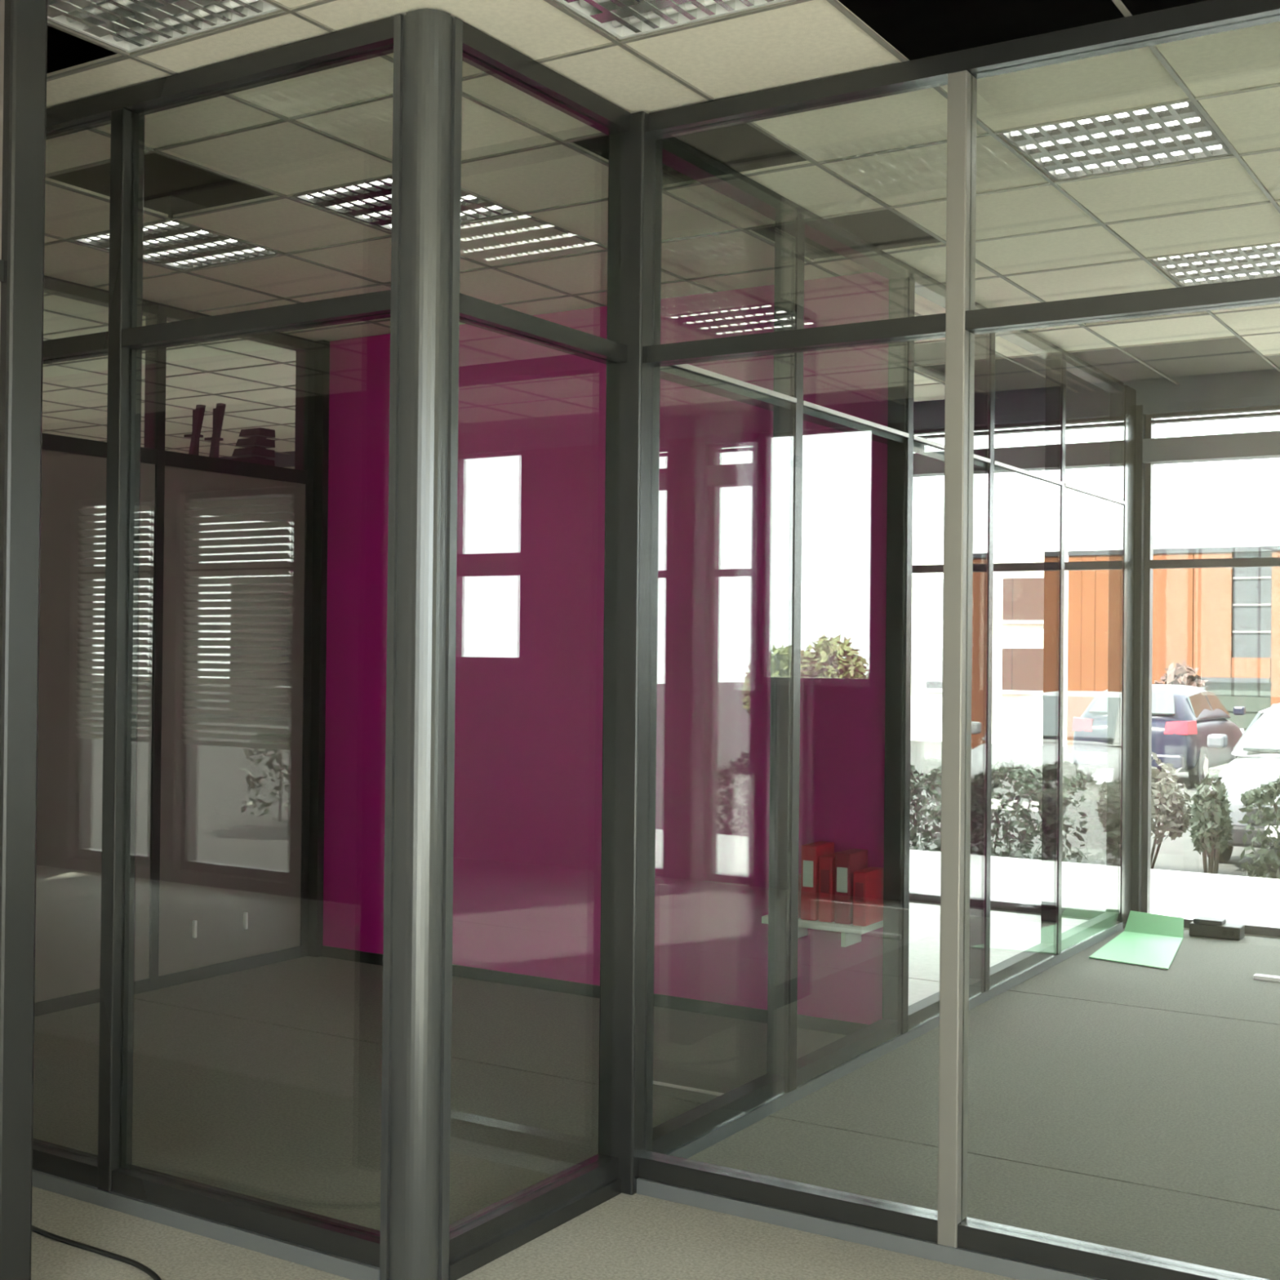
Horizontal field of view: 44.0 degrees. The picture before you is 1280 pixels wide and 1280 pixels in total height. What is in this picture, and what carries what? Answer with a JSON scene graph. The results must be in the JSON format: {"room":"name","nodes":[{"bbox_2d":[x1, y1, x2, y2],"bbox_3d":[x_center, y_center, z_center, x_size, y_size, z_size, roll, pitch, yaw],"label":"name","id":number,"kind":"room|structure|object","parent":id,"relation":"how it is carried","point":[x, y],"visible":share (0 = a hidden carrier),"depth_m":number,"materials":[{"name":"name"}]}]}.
{"room":"office","nodes":[
{"label":"office","id":0,"kind":"room"},
{"bbox_2d":[322,271,888,1024],"bbox_3d":[-0.274,0.052,7.488,3.165,3.216,0.100,0,0,32],"label":"wall","id":1,"kind":"structure","parent":0,"point":[527,857],"depth_m":7.37,"materials":[{"name":"paint"}]},
{"bbox_2d":[320,945,869,1035],"bbox_3d":[-0.320,1.631,7.429,3.165,0.055,0.012,0,0,32],"label":"baseboard","id":2,"kind":"structure","parent":1,"relation":"attached to","point":[811,1023],"depth_m":7.36,"materials":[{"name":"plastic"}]},
{"bbox_2d":[761,914,883,946],"bbox_3d":[0.763,1.214,6.633,0.460,0.100,0.219,0,0,32],"label":"wall shelf","id":3,"kind":"object","parent":1,"relation":"attached to","point":[851,934],"visible":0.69,"depth_m":6.53,"materials":[{"name":"white plastic"}]},
{"bbox_2d":[798,874,800,918],"bbox_3d":[0.681,1.079,6.685,0.055,0.170,0.184,0,0,32],"label":"binder","id":4,"kind":"object","parent":3,"relation":"on","point":[799,875],"visible":0.02,"depth_m":6.61,"materials":[{"name":"red"}]},
{"bbox_2d":[800,840,834,920],"bbox_3d":[0.745,1.009,6.646,0.070,0.310,0.184,0,0,32],"label":"binder","id":5,"kind":"object","parent":3,"relation":"on","point":[811,852],"visible":0.77,"depth_m":6.57,"materials":[{"name":"red"}]},
{"bbox_2d":[818,852,835,922],"bbox_3d":[0.810,1.029,6.605,0.060,0.270,0.184,0,0,32],"label":"binder","id":6,"kind":"object","parent":3,"relation":"on","point":[826,862],"visible":0.6,"depth_m":6.53,"materials":[{"name":"red"}]},
{"bbox_2d":[834,848,867,924],"bbox_3d":[0.875,1.020,6.564,0.070,0.290,0.184,0,0,32],"label":"binder","id":7,"kind":"object","parent":3,"relation":"on","point":[848,861],"visible":0.83,"depth_m":6.49,"materials":[{"name":"red cardboard"}]},
{"bbox_2d":[853,866,883,926],"bbox_3d":[0.940,1.055,6.523,0.060,0.220,0.184,0,0,32],"label":"binder","id":8,"kind":"object","parent":3,"relation":"on","point":[868,882],"visible":1,"depth_m":6.46,"materials":[{"name":"red"}]},
{"bbox_2d":[46,0,1208,260],"bbox_3d":[-0.387,-2.458,5.197,15.200,0.200,11.360,0,0,32],"label":"ceiling","id":9,"kind":"structure","parent":0,"point":[916,28],"depth_m":6.42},
{"bbox_2d":[31,902,1279,1279],"bbox_3d":[-0.430,1.702,5.168,14.800,0.120,10.960,0,0,32],"label":"floor","id":10,"kind":"structure","parent":0,"point":[1129,1107],"depth_m":5.50,"materials":[{"name":"carpet"}]},
{"bbox_2d":[0,0,47,1279],"bbox_3d":[-1.798,0.007,3.351,0.103,3.215,1.170,0,0,32],"label":"wall","id":11,"kind":"structure","parent":10,"relation":"on","point":[23,23],"depth_m":3.77,"materials":[{"name":"grey paint"}]},
{"bbox_2d":[31,1225,161,1279],"bbox_3d":[-1.576,1.617,4.273,0.252,0.014,1.412,1,-1,-38],"label":"cable","id":12,"kind":"object","parent":10,"relation":"on","point":[153,1274],"visible":0.8,"depth_m":4.18,"materials":[{"name":"black plastic"}]},
{"bbox_2d":[34,275,329,1016],"bbox_3d":[-2.537,0.026,7.159,0.318,3.215,3.060,0,0,32],"label":"wall","id":13,"kind":"structure","parent":10,"relation":"on","point":[233,567],"depth_m":7.61,"materials":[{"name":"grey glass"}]},
{"bbox_2d":[183,404,205,455],"bbox_3d":[-2.178,-1.019,7.734,0.075,0.259,0.080,0,0,32],"label":"folding stand","id":14,"kind":"object","parent":13,"relation":"on","point":[197,414],"visible":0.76,"depth_m":7.71,"materials":[{"name":"black plastic"}]},
{"bbox_2d":[192,920,196,937],"bbox_3d":[-2.140,1.389,7.612,0.022,0.085,0.014,0,0,32],"label":"clip","id":15,"kind":"object","parent":13,"relation":"attached to","point":[194,922],"visible":1,"depth_m":7.61,"materials":[{"name":"white plastic"}]},
{"bbox_2d":[204,403,226,457],"bbox_3d":[-2.109,-1.030,7.844,0.075,0.284,0.081,0,0,32],"label":"folding stand","id":16,"kind":"object","parent":13,"relation":"on","point":[218,412],"visible":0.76,"depth_m":7.83,"materials":[{"name":"black plastic"}]},
{"bbox_2d":[243,911,248,928],"bbox_3d":[-1.965,1.398,7.892,0.022,0.085,0.014,0,0,32],"label":"clip","id":17,"kind":"object","parent":13,"relation":"attached to","point":[245,913],"visible":1,"depth_m":7.89,"materials":[{"name":"white plastic"}]},
{"bbox_2d":[231,427,275,466],"bbox_3d":[-1.981,-0.982,8.091,0.140,0.194,0.185,0,0,32],"label":"tray stack","id":18,"kind":"object","parent":13,"relation":"on","point":[255,451],"visible":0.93,"depth_m":8.07,"materials":[{"name":"black plastic"}]},
{"bbox_2d":[231,457,275,466],"bbox_3d":[-1.982,-0.904,8.090,0.140,0.038,0.185,0,0,32],"label":"tray","id":19,"kind":"object","parent":18,"relation":"on","point":[261,460],"depth_m":8.04,"materials":[{"name":"black plastic"}]},
{"bbox_2d":[231,447,275,458],"bbox_3d":[-1.976,-0.956,8.100,0.140,0.038,0.163,0,0,32],"label":"tray","id":20,"kind":"object","parent":18,"relation":"on","point":[247,452],"depth_m":8.06,"materials":[{"name":"black plastic"}]},
{"bbox_2d":[235,437,275,448],"bbox_3d":[-1.969,-1.008,8.110,0.140,0.038,0.141,0,0,32],"label":"tray","id":21,"kind":"object","parent":18,"relation":"on","point":[250,442],"depth_m":8.07,"materials":[{"name":"black plastic"}]},
{"bbox_2d":[238,427,275,438],"bbox_3d":[-1.963,-1.060,8.119,0.140,0.038,0.119,0,0,32],"label":"tray","id":22,"kind":"object","parent":18,"relation":"on","point":[257,433],"depth_m":8.09,"materials":[{"name":"black plastic"}]},
{"bbox_2d":[32,8,462,1279],"bbox_3d":[-1.903,0.017,4.862,3.308,3.215,0.121,0,0,32],"label":"glass wall","id":23,"kind":"structure","parent":10,"relation":"on","point":[422,303],"depth_m":4.02,"materials":[{"name":"grey"}]},
{"bbox_2d":[653,1080,724,1096],"bbox_3d":[0.206,1.650,5.806,0.400,0.006,0.025,0,0,32],"label":"threshold strip","id":24,"kind":"object","parent":10,"relation":"on","point":[655,1082],"visible":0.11,"depth_m":5.82,"materials":[{"name":"silver metal"}]},
{"bbox_2d":[448,21,1136,1279],"bbox_3d":[1.221,0.063,6.798,0.102,3.215,6.478,0,0,32],"label":"glass wall","id":25,"kind":"structure","parent":10,"relation":"on","point":[788,1079],"depth_m":6.51,"materials":[{"name":"black"}]},
{"bbox_2d":[598,0,1279,1279],"bbox_3d":[1.286,0.043,3.947,3.228,3.215,0.116,0,0,32],"label":"glass wall","id":26,"kind":"structure","parent":10,"relation":"on","point":[947,1235],"depth_m":4.40,"materials":[{"name":"grey"}]},
{"bbox_2d":[1088,911,1183,969],"bbox_3d":[2.796,1.643,8.733,0.424,0.106,1.156,0,0,28],"label":"folder","id":27,"kind":"object","parent":10,"relation":"on","point":[1147,940],"visible":1,"depth_m":8.86,"materials":[{"name":"green"}]},
{"bbox_2d":[1189,915,1244,940],"bbox_3d":[3.320,1.658,9.118,0.280,0.100,0.144,0,0,32],"label":"box","id":28,"kind":"object","parent":10,"relation":"on","point":[1202,926],"visible":1,"depth_m":9.07,"materials":[{"name":"grey cardboard"}]},
{"bbox_2d":[1222,929,1226,935],"bbox_3d":[3.334,1.668,9.027,0.024,0.030,0.004,0,0,32],"label":"socket","id":29,"kind":"object","parent":28,"relation":"attached to","point":[1224,931],"depth_m":9.03,"materials":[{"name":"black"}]},
{"bbox_2d":[1230,930,1234,936],"bbox_3d":[3.368,1.668,9.005,0.024,0.030,0.004,0,0,32],"label":"socket","id":30,"kind":"object","parent":28,"relation":"attached to","point":[1232,932],"depth_m":9.00,"materials":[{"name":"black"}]},
{"bbox_2d":[1253,973,1279,982],"bbox_3d":[3.315,1.689,7.802,0.550,0.020,0.060,0,0,32],"label":"trim offcut","id":31,"kind":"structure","parent":10,"relation":"on","point":[1256,976],"depth_m":7.89,"materials":[{"name":"white plastic"}]},
{"bbox_2d":[42,0,1279,457],"bbox_3d":[-0.479,-1.587,5.213,14.988,0.024,10.910,0,0,32],"label":"ceiling","id":32,"kind":"structure","parent":0,"point":[1039,238],"depth_m":5.44,"materials":[{"name":"tile"}]},
{"bbox_2d":[47,0,281,53],"bbox_3d":[-1.296,-1.645,3.909,0.576,0.093,0.576,0,0,32],"label":"ceiling light","id":33,"kind":"object","parent":32,"relation":"attached to","point":[129,26],"visible":0.94,"depth_m":4.07,"materials":[{"name":"white metal"}]},
{"bbox_2d":[72,195,279,270],"bbox_3d":[-1.866,-1.633,6.390,0.576,0.093,0.576,0,0,32],"label":"ceiling light","id":34,"kind":"object","parent":32,"relation":"attached to","point":[170,243],"visible":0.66,"depth_m":6.37,"materials":[{"name":"grey metal"}]},
{"bbox_2d":[292,173,514,231],"bbox_3d":[-0.849,-1.627,5.752,0.576,0.093,0.576,0,0,32],"label":"ceiling light","id":35,"kind":"object","parent":32,"relation":"attached to","point":[371,202],"visible":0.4,"depth_m":5.76,"materials":[{"name":"grey"}]},
{"bbox_2d":[556,0,786,39],"bbox_3d":[0.039,-1.632,3.780,0.576,0.093,0.576,0,0,32],"label":"ceiling light","id":36,"kind":"object","parent":32,"relation":"attached to","point":[623,19],"visible":1,"depth_m":4.00,"materials":[{"name":"white metal"}]},
{"bbox_2d":[999,101,1232,181],"bbox_3d":[1.503,-1.608,4.986,0.576,0.093,0.576,0,0,32],"label":"ceiling light","id":37,"kind":"object","parent":32,"relation":"attached to","point":[1177,132],"visible":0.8,"depth_m":4.99,"materials":[{"name":"grey"}]},
{"bbox_2d":[1150,244,1279,286],"bbox_3d":[2.459,-1.588,6.512,0.576,0.093,0.576,0,0,32],"label":"ceiling light","id":38,"kind":"object","parent":32,"relation":"attached to","point":[1263,261],"visible":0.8,"depth_m":6.55,"materials":[{"name":"grey"}]},
{"bbox_2d":[218,259,1279,911],"bbox_3d":[2.554,-0.294,9.910,14.800,4.000,0.200,0,0,32],"label":"wall","id":39,"kind":"structure","parent":0,"point":[1226,373],"depth_m":9.52,"materials":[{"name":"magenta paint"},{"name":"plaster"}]},
{"bbox_2d":[909,417,1110,918],"bbox_3d":[1.972,0.167,10.239,2.270,3.070,0.150,0,0,32],"label":"window","id":40,"kind":"structure","parent":39,"relation":"in","point":[1094,454],"depth_m":9.91,"materials":[{"name":"grey metal"}]},
{"bbox_2d":[1141,404,1279,937],"bbox_3d":[3.637,0.177,9.196,1.400,3.070,0.150,0,0,32],"label":"window","id":41,"kind":"structure","parent":39,"relation":"in","point":[1254,445],"depth_m":9.45,"materials":[{"name":"grey"}]},
{"label":"outside","id":42,"kind":"structure","parent":0,"visible":0},
{"bbox_2d":[909,740,1279,879],"bbox_3d":[8.504,2.591,41.843,150.000,0.700,200.000,0,0,32],"label":"ground","id":43,"kind":"structure","parent":42,"point":[1178,855],"depth_m":17.85,"materials":[{"name":"concrete"}]},
{"bbox_2d":[911,526,1183,746],"bbox_3d":[9.627,-0.054,51.708,13.400,6.150,10.150,0,0,32],"label":"building","id":44,"kind":"structure","parent":43,"relation":"on","point":[1018,600],"depth_m":45.32,"materials":[{"name":"paint"}]},
{"bbox_2d":[909,849,1279,938],"bbox_3d":[6.524,1.901,9.016,22.500,0.280,2.550,0,0,32],"label":"sidewalk","id":45,"kind":"structure","parent":43,"relation":"on","point":[1234,899],"depth_m":11.09,"materials":[{"name":"concrete"}]},
{"bbox_2d":[1071,684,1245,788],"bbox_3d":[7.947,1.398,24.032,2.060,1.464,4.218,0,0,32],"label":"car","id":46,"kind":"object","parent":43,"relation":"on","point":[1184,717],"visible":0.62,"depth_m":22.55,"materials":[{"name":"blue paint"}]},
{"bbox_2d":[1071,716,1093,731],"bbox_3d":[6.337,1.210,22.794,0.224,0.190,0.490,1,0,-30],"label":"tail lamp","id":47,"kind":"object","parent":46,"relation":"attached to","point":[1082,723],"depth_m":22.70,"materials":[{"name":"red plastic"}]},
{"bbox_2d":[1164,720,1197,734],"bbox_3d":[7.536,1.217,22.042,0.490,0.190,0.224,1,0,4],"label":"tail lamp","id":48,"kind":"object","parent":46,"relation":"attached to","point":[1171,727],"depth_m":22.01,"materials":[{"name":"red"}]},
{"bbox_2d":[1233,706,1245,715],"bbox_3d":[9.133,1.078,24.133,0.160,0.130,0.180,0,0,32],"label":"mirror","id":49,"kind":"object","parent":46,"relation":"attached to","point":[1237,710],"depth_m":24.06,"materials":[{"name":"blue paint"}]},
{"bbox_2d":[1066,546,1279,753],"bbox_3d":[23.625,0.469,39.419,22.580,5.220,12.100,0,0,32],"label":"building","id":50,"kind":"structure","parent":43,"relation":"on","point":[1224,622],"depth_m":38.63,"materials":[{"name":"orange paint"}]},
{"bbox_2d":[1154,659,1209,692],"bbox_3d":[9.954,1.372,29.163,1.258,2.052,1.101,0,0,32],"label":"shrub","id":51,"kind":"object","parent":43,"relation":"on","point":[1178,675],"visible":0.14,"depth_m":29.06,"materials":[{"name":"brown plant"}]},
{"bbox_2d":[1206,702,1279,862],"bbox_3d":[6.635,1.302,15.063,2.060,1.464,4.218,0,0,32],"label":"car","id":52,"kind":"object","parent":43,"relation":"on","point":[1257,763],"visible":0.6,"depth_m":14.26,"materials":[{"name":"silver metal"}]},
{"bbox_2d":[1207,733,1227,748],"bbox_3d":[5.456,0.956,14.967,0.160,0.130,0.180,0,0,32],"label":"mirror","id":53,"kind":"object","parent":52,"relation":"attached to","point":[1214,740],"depth_m":14.90,"materials":[{"name":"silver metal"}]},
{"bbox_2d":[1246,807,1277,825],"bbox_3d":[5.564,1.501,13.355,0.840,0.140,0.125,0,0,32],"label":"grille","id":54,"kind":"object","parent":52,"relation":"attached to","point":[1248,814],"depth_m":13.49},
{"bbox_3d":[5.217,2.021,12.111,20.000,0.055,1.290,0,0,32],"label":"planting bed","id":55,"kind":"object","parent":43,"relation":"on","visible":0},
{"bbox_2d":[909,757,1088,862],"bbox_3d":[1.708,1.472,14.236,4.530,1.000,0.681,0,0,32],"label":"hedge","id":56,"kind":"object","parent":55,"relation":"on","point":[931,782],"visible":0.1,"depth_m":13.30,"materials":[{"name":"green plant"}]},
{"bbox_2d":[1095,751,1194,868],"bbox_3d":[4.106,1.444,12.880,0.790,1.089,0.760,0,0,32],"label":"shrub","id":57,"kind":"object","parent":55,"relation":"on","point":[1165,789],"visible":0.43,"depth_m":12.70,"materials":[{"name":"green plant"}]},
{"bbox_2d":[1186,769,1234,874],"bbox_3d":[4.486,1.507,12.450,0.343,0.963,0.545,0,0,32],"label":"shrub","id":58,"kind":"object","parent":55,"relation":"on","point":[1211,826],"visible":1,"depth_m":12.35,"materials":[{"name":"green plant"}]},
{"bbox_2d":[1236,774,1279,879],"bbox_3d":[6.709,1.504,11.102,4.728,0.996,0.692,0,0,32],"label":"hedge","id":59,"kind":"object","parent":55,"relation":"on","point":[1262,795],"visible":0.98,"depth_m":12.06,"materials":[{"name":"green plant"}]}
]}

